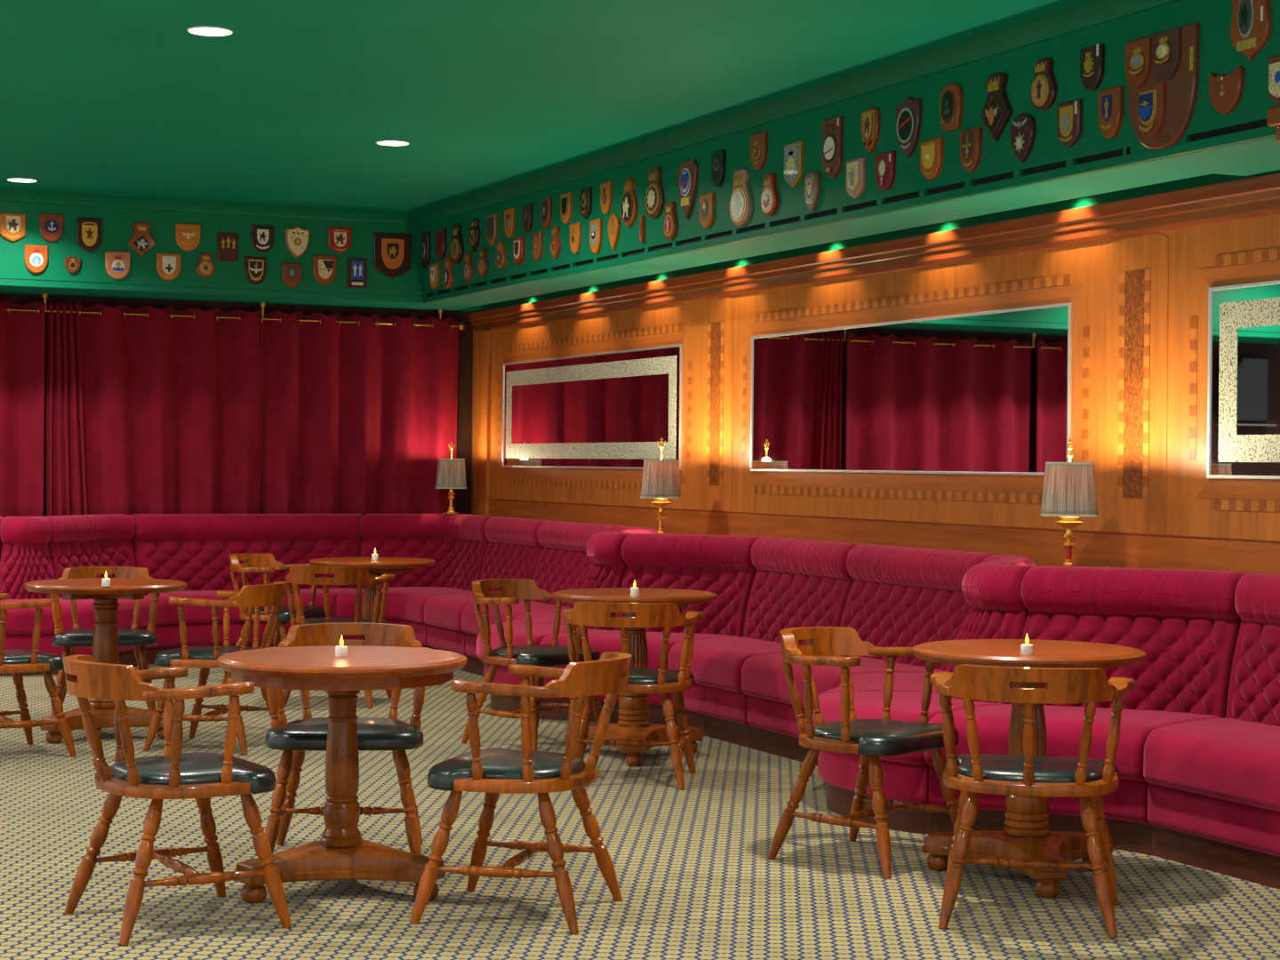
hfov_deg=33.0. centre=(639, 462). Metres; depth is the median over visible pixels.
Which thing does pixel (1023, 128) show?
wall plaque
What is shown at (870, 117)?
wall plaque
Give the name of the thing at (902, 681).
seat cushion
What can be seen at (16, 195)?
trim
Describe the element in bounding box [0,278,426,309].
trim
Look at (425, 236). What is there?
wall plaque
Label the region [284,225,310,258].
wall plaque
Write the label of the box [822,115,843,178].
wall plaque
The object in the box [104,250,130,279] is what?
wall plaque
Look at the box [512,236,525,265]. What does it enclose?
wall plaque
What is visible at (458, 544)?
banquette
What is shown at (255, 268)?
wall plaque
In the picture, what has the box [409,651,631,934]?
chair
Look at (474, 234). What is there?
wall plaque
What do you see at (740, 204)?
wall plaque
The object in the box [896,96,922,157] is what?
wall plaque
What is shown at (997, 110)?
wall plaque
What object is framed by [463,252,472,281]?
wall plaque
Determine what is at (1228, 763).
seat cushion
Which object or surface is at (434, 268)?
wall plaque
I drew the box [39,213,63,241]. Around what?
wall plaque
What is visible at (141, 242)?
wall plaque
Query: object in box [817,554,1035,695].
banquette
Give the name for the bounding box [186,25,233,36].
recessed light
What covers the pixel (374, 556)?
tea light
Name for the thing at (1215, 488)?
trim
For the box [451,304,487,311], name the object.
trim
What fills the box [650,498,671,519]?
lamp base
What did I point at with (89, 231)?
wall plaque
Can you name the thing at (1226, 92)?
wall plaque
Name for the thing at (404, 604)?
seat cushion
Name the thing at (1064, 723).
seat cushion
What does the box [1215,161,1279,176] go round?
trim
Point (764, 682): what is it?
seat cushion
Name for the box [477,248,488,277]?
wall plaque
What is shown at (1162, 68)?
wall plaque
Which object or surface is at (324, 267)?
wall plaque
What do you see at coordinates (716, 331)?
trim
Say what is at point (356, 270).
wall plaque
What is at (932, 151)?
wall plaque
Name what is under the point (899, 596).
banquette
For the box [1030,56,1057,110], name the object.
wall plaque
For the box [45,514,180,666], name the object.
banquette
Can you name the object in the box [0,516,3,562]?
banquette
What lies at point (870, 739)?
chair
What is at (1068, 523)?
lamp base
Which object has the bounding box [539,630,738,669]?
seat cushion
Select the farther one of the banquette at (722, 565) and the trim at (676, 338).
the trim at (676, 338)
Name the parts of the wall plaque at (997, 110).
crest panel, crest panel, crown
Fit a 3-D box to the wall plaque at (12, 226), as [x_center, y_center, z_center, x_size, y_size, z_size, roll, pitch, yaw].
[-4.119,-1.547,14.200,0.161,0.185,0.027,1,0,-24]
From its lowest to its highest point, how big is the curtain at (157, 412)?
1.557 m
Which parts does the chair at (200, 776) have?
leg, crest rail, leg, arm rail, seat, nail trim, arm rail, leg, leg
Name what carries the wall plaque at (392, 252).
attached to the trim at (117, 228)
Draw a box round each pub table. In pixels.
[24,577,187,743]
[216,645,467,903]
[309,557,435,638]
[552,587,717,766]
[912,639,1146,898]
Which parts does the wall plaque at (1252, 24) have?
name plate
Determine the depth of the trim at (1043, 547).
10.23 m
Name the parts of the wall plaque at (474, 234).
crest panel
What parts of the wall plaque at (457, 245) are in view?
crown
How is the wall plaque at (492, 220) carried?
attached to the wall at (1218, 55)
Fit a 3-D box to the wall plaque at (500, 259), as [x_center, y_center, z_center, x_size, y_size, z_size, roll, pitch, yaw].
[-0.902,-1.342,13.958,0.027,0.171,0.147,1,0,-24]
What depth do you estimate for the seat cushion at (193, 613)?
14.58 m
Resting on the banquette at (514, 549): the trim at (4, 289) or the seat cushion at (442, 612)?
the seat cushion at (442, 612)
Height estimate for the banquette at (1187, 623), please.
0.976 m
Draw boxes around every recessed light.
[6,177,37,182]
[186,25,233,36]
[376,140,409,145]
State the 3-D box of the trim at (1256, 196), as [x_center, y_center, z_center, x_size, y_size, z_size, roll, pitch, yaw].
[2.220,-1.020,8.610,0.042,0.148,16.840,1,0,-24]
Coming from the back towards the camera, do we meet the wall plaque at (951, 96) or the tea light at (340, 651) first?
the wall plaque at (951, 96)
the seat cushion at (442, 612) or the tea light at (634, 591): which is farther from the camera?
the seat cushion at (442, 612)
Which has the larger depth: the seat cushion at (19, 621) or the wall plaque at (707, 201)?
the seat cushion at (19, 621)
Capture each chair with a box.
[0,592,76,757]
[50,566,159,716]
[62,654,291,945]
[143,581,288,755]
[222,552,331,684]
[264,622,431,855]
[283,565,395,708]
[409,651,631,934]
[461,578,601,751]
[561,601,703,790]
[768,626,959,878]
[930,664,1135,937]
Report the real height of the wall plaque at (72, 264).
0.118 m
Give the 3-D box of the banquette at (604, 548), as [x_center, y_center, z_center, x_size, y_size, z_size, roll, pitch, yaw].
[-0.426,0.871,11.907,0.838,0.976,0.813,1,0,-24]
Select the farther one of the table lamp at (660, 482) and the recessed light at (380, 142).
the table lamp at (660, 482)
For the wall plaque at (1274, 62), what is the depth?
7.26 m
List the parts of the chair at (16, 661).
arm rail, leg, seat, arm rail, leg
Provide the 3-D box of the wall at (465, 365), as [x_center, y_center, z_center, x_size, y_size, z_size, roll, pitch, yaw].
[-5.665,-0.252,14.379,9.600,3.125,0.150,1,0,-24]
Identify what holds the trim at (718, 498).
attached to the wall at (1193, 249)
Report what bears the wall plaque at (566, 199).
attached to the wall at (1218, 55)
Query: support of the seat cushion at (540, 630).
on the banquette at (604, 548)
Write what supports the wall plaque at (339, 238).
attached to the trim at (117, 228)
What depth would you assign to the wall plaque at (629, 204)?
12.09 m
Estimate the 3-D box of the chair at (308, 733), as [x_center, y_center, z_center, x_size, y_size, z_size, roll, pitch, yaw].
[-1.010,0.965,7.466,0.618,0.785,0.592,1,0,-4]
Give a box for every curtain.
[0,300,45,517]
[46,301,263,516]
[261,310,458,516]
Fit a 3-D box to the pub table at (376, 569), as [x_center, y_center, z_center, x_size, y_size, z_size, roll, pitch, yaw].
[-1.625,0.967,13.120,0.764,0.762,0.764,1,0,-34]
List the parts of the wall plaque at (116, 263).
crown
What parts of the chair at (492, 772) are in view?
leg, leg, arm rail, seat, nail trim, arm rail, leg, crest rail, leg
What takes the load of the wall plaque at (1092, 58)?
attached to the wall at (1218, 55)
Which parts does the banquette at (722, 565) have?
seat, backrest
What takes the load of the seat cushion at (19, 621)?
on the banquette at (25, 556)
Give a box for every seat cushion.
[0,598,95,634]
[59,592,180,628]
[161,588,353,623]
[336,586,472,623]
[424,592,524,631]
[461,600,573,635]
[476,623,605,666]
[491,611,565,624]
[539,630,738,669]
[668,637,782,693]
[741,653,946,707]
[812,691,1003,764]
[817,672,937,695]
[924,704,1221,781]
[1143,718,1279,811]
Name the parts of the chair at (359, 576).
leg, crest rail, leg, arm rail, leg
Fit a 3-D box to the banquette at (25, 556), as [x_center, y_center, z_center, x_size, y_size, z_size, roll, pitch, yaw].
[-3.895,0.839,13.848,0.793,0.976,0.839,1,0,-24]
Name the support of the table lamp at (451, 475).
on the banquette at (458, 544)
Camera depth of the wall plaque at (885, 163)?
9.57 m
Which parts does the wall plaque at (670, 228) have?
crown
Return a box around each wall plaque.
[0,212,25,241]
[24,244,47,273]
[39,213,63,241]
[64,256,80,273]
[76,217,102,251]
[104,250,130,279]
[127,222,155,255]
[156,253,181,279]
[175,223,200,250]
[195,253,215,277]
[216,232,239,261]
[244,256,266,284]
[250,224,273,252]
[281,263,301,287]
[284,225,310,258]
[312,255,336,284]
[328,226,351,253]
[346,257,367,287]
[373,232,411,278]
[421,231,430,269]
[429,263,439,288]
[435,228,447,260]
[443,257,453,288]
[449,223,463,263]
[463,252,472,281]
[468,218,480,251]
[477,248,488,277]
[486,213,497,246]
[495,241,506,268]
[504,208,515,237]
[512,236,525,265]
[522,202,533,231]
[532,231,543,261]
[540,197,551,228]
[549,225,561,260]
[560,192,572,223]
[569,222,582,254]
[580,187,591,218]
[589,217,602,253]
[600,181,612,214]
[607,213,621,250]
[620,176,638,227]
[639,216,645,242]
[644,166,664,217]
[663,201,678,239]
[677,159,699,219]
[699,192,714,228]
[711,149,726,186]
[729,168,752,225]
[750,130,767,169]
[760,172,779,215]
[784,140,803,187]
[803,171,821,211]
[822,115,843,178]
[846,157,865,199]
[861,107,880,152]
[875,150,895,190]
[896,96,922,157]
[920,136,943,179]
[939,83,962,131]
[960,126,982,171]
[980,72,1013,141]
[1009,113,1036,162]
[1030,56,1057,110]
[1057,98,1082,147]
[1080,43,1104,90]
[1097,85,1123,138]
[1125,22,1199,150]
[1208,65,1244,114]
[1230,0,1272,60]
[1268,55,1279,104]
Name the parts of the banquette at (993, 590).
seat, backrest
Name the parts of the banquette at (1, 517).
backrest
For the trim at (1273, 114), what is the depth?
7.22 m
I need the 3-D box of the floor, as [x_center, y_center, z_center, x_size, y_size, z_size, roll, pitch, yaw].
[-2.107,1.404,6.771,9.800,0.120,17.060,1,0,-24]
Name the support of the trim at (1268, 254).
attached to the wall at (1193, 249)
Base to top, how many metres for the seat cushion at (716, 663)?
0.195 m
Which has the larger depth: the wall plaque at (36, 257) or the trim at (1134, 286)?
the wall plaque at (36, 257)
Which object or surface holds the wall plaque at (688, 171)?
attached to the wall at (1218, 55)
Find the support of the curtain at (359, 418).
hanging from the curtain rod
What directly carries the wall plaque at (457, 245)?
attached to the wall at (1218, 55)
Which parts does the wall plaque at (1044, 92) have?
crown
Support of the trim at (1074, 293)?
attached to the wall at (1193, 249)
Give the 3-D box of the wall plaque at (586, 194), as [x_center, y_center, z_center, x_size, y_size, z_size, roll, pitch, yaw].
[-0.319,-1.521,12.683,0.027,0.178,0.128,1,0,-24]
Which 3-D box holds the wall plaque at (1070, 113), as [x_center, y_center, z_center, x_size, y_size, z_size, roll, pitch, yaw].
[1.656,-1.307,8.340,0.027,0.175,0.137,1,0,-24]
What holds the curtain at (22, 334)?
hanging from the curtain rod
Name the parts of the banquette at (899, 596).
seat, backrest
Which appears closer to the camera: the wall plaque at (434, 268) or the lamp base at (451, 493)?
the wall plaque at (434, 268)
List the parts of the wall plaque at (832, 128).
crown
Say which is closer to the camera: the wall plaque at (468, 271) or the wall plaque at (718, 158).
the wall plaque at (718, 158)
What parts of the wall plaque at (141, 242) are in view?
crown, crest panel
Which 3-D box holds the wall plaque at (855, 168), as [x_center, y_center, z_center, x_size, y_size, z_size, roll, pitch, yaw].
[0.978,-1.291,9.829,0.027,0.180,0.147,1,0,-24]
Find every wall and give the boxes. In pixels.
[0,293,472,516]
[424,0,1279,294]
[471,172,1279,540]
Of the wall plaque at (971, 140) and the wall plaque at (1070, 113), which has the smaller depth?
the wall plaque at (1070, 113)
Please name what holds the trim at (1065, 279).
attached to the wall at (1193, 249)
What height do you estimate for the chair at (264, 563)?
0.785 m
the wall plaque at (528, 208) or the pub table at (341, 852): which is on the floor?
the pub table at (341, 852)
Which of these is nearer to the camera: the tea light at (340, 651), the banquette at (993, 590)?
the tea light at (340, 651)
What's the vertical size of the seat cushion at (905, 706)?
0.195 m
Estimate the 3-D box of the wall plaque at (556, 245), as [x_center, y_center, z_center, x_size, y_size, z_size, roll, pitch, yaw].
[-0.514,-1.334,13.107,0.027,0.205,0.146,1,0,-24]
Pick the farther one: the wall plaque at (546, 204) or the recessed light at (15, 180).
the recessed light at (15, 180)
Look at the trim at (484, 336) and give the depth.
15.97 m
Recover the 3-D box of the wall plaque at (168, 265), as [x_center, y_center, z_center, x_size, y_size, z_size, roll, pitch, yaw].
[-3.188,-1.327,14.625,0.162,0.180,0.027,1,0,-24]
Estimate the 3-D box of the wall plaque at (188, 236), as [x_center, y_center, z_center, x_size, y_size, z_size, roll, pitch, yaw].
[-3.069,-1.532,14.679,0.168,0.183,0.025,1,0,-24]
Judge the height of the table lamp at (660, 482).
0.583 m
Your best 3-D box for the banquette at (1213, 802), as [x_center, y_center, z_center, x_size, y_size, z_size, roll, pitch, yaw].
[2.404,0.897,7.028,0.766,0.976,2.051,1,0,-24]
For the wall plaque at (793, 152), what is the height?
0.215 m
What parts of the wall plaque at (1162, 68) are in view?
crown, crown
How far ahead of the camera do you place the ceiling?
9.96 m
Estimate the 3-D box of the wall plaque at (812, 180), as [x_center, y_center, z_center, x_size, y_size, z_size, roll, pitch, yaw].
[0.809,-1.281,10.197,0.028,0.185,0.129,1,0,-24]
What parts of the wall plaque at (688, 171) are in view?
name plate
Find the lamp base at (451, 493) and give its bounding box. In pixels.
[448,488,455,499]
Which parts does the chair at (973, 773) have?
arm rail, leg, leg, nail trim, crest rail, seat, leg, leg, arm rail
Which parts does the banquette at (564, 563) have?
seat, backrest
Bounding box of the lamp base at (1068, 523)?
[1055,516,1083,546]
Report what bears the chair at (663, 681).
on the floor
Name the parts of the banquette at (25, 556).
backrest, seat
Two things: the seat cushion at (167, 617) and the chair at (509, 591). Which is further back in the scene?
the seat cushion at (167, 617)
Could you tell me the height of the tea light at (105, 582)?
0.074 m
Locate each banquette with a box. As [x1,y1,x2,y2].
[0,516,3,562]
[0,516,95,676]
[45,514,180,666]
[129,513,362,647]
[336,513,492,647]
[424,516,550,672]
[461,520,623,676]
[476,531,632,719]
[491,526,657,624]
[539,533,761,724]
[668,536,861,748]
[741,544,1001,766]
[812,562,1034,834]
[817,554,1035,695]
[924,565,1247,855]
[1143,572,1279,889]
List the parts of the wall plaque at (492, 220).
crest panel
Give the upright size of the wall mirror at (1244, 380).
0.755 m
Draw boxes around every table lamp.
[435,441,466,514]
[640,437,681,533]
[1040,436,1098,566]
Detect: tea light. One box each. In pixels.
[101,570,110,586]
[335,635,347,656]
[371,549,378,560]
[630,580,639,596]
[1020,633,1032,655]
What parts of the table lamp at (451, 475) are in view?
shade trim, lampshade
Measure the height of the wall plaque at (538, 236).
0.179 m
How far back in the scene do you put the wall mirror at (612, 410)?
14.16 m
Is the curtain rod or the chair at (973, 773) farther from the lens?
the curtain rod
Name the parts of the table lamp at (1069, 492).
stem, shade trim, lampshade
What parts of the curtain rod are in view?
rod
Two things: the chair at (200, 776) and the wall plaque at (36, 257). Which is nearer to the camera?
the chair at (200, 776)
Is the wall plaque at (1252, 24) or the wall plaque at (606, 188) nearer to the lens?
the wall plaque at (1252, 24)
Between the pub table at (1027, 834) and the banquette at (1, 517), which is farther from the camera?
the banquette at (1, 517)
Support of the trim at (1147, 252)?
attached to the wall at (1193, 249)
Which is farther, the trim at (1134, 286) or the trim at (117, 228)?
the trim at (117, 228)
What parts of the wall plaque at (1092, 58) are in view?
crown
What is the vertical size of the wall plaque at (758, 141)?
0.181 m
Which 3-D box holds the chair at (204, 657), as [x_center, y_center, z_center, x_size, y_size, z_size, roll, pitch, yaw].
[-1.965,0.957,10.247,0.592,0.785,0.618,1,0,13]
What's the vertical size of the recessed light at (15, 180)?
0.006 m
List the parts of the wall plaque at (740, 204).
crown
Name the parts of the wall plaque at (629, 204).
crown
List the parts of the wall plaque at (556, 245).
crest panel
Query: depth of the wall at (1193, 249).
10.26 m
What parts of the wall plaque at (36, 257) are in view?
crown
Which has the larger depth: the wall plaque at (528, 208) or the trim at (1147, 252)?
the wall plaque at (528, 208)
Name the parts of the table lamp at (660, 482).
stem, shade trim, lampshade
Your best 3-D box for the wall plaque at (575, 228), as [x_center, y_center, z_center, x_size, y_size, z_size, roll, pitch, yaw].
[-0.385,-1.332,12.822,0.027,0.181,0.136,1,0,-24]
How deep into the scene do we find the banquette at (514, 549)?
14.49 m
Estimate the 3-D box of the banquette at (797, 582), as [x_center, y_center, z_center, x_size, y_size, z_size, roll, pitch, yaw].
[0.598,0.881,10.972,0.777,0.976,1.070,1,0,-24]
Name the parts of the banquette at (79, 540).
backrest, seat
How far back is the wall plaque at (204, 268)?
14.72 m
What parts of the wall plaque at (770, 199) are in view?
crown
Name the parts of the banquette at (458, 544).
seat, backrest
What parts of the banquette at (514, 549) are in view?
seat, backrest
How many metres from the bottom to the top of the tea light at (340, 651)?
0.068 m
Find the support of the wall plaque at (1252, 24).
attached to the wall at (1218, 55)
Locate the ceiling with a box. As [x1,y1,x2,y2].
[0,0,1079,211]
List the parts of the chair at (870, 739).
leg, arm rail, crest rail, seat, leg, leg, arm rail, leg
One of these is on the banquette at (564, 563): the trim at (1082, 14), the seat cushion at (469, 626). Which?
the seat cushion at (469, 626)
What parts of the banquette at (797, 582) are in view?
seat, backrest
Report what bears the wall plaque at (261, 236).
attached to the trim at (117, 228)
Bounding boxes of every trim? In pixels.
[0,186,423,225]
[0,201,423,295]
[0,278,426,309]
[397,136,1279,311]
[416,0,1181,225]
[423,125,1277,303]
[426,120,1267,296]
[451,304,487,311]
[469,173,1279,333]
[472,498,1279,574]
[477,329,491,515]
[499,330,688,483]
[698,296,733,511]
[706,321,724,485]
[742,274,1089,503]
[745,283,1083,493]
[1101,232,1168,535]
[1117,269,1151,498]
[1189,248,1279,511]
[1196,259,1279,500]
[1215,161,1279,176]
[1266,105,1279,143]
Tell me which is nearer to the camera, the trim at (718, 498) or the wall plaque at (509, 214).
the trim at (718, 498)
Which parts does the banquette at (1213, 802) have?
seat, backrest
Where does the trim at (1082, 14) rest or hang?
attached to the ceiling
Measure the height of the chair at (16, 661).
0.785 m
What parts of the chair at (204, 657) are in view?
leg, seat, leg, arm rail, arm rail, leg, crest rail, leg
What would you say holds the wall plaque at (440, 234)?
attached to the wall at (1218, 55)
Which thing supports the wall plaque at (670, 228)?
attached to the wall at (1218, 55)
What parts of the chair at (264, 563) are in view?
leg, arm rail, seat, crest rail, leg, leg, arm rail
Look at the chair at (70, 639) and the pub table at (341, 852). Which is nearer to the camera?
the pub table at (341, 852)
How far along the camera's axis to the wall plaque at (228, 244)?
14.78 m
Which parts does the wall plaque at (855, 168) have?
crest panel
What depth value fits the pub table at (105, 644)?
10.48 m
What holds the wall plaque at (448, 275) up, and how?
attached to the wall at (1218, 55)
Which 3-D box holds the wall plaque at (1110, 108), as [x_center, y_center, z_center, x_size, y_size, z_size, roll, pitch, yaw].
[1.762,-1.312,8.107,0.027,0.188,0.131,1,0,-24]
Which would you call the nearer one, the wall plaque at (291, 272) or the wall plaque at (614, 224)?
the wall plaque at (614, 224)
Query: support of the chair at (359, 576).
on the floor
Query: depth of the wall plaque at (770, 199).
10.56 m
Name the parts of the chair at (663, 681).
arm rail, leg, leg, crest rail, seat, leg, leg, arm rail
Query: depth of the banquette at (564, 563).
13.79 m
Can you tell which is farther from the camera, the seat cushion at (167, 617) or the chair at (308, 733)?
the seat cushion at (167, 617)
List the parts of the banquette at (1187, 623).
seat, backrest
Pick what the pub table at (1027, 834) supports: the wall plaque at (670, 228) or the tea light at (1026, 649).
the tea light at (1026, 649)
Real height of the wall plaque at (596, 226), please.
0.198 m
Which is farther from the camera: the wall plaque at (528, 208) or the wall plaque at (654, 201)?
the wall plaque at (528, 208)
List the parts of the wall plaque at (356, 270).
name plate, name plate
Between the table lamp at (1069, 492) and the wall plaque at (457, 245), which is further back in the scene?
the wall plaque at (457, 245)
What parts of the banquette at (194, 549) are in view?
seat, backrest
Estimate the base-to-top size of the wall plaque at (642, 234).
0.144 m
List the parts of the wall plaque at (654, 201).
crown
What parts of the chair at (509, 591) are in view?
leg, arm rail, seat, crest rail, leg, leg, arm rail, leg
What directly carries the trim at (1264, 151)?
attached to the wall at (465, 365)
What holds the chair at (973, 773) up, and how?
on the floor
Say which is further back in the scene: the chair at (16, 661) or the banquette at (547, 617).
the banquette at (547, 617)
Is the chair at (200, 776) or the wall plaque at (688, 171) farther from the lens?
the wall plaque at (688, 171)
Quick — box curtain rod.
[6,293,465,330]
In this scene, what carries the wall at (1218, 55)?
attached to the ceiling
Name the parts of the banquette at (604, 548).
seat, backrest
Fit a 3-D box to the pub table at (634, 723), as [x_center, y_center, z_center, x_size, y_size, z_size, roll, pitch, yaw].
[-0.026,0.982,10.036,0.764,0.762,0.764,1,0,0]
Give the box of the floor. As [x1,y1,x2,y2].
[0,664,1279,959]
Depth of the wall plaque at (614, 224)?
12.28 m
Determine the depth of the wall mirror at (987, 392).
10.50 m
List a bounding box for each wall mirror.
[502,344,682,470]
[750,302,1071,475]
[1206,280,1279,479]
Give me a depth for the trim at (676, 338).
14.10 m

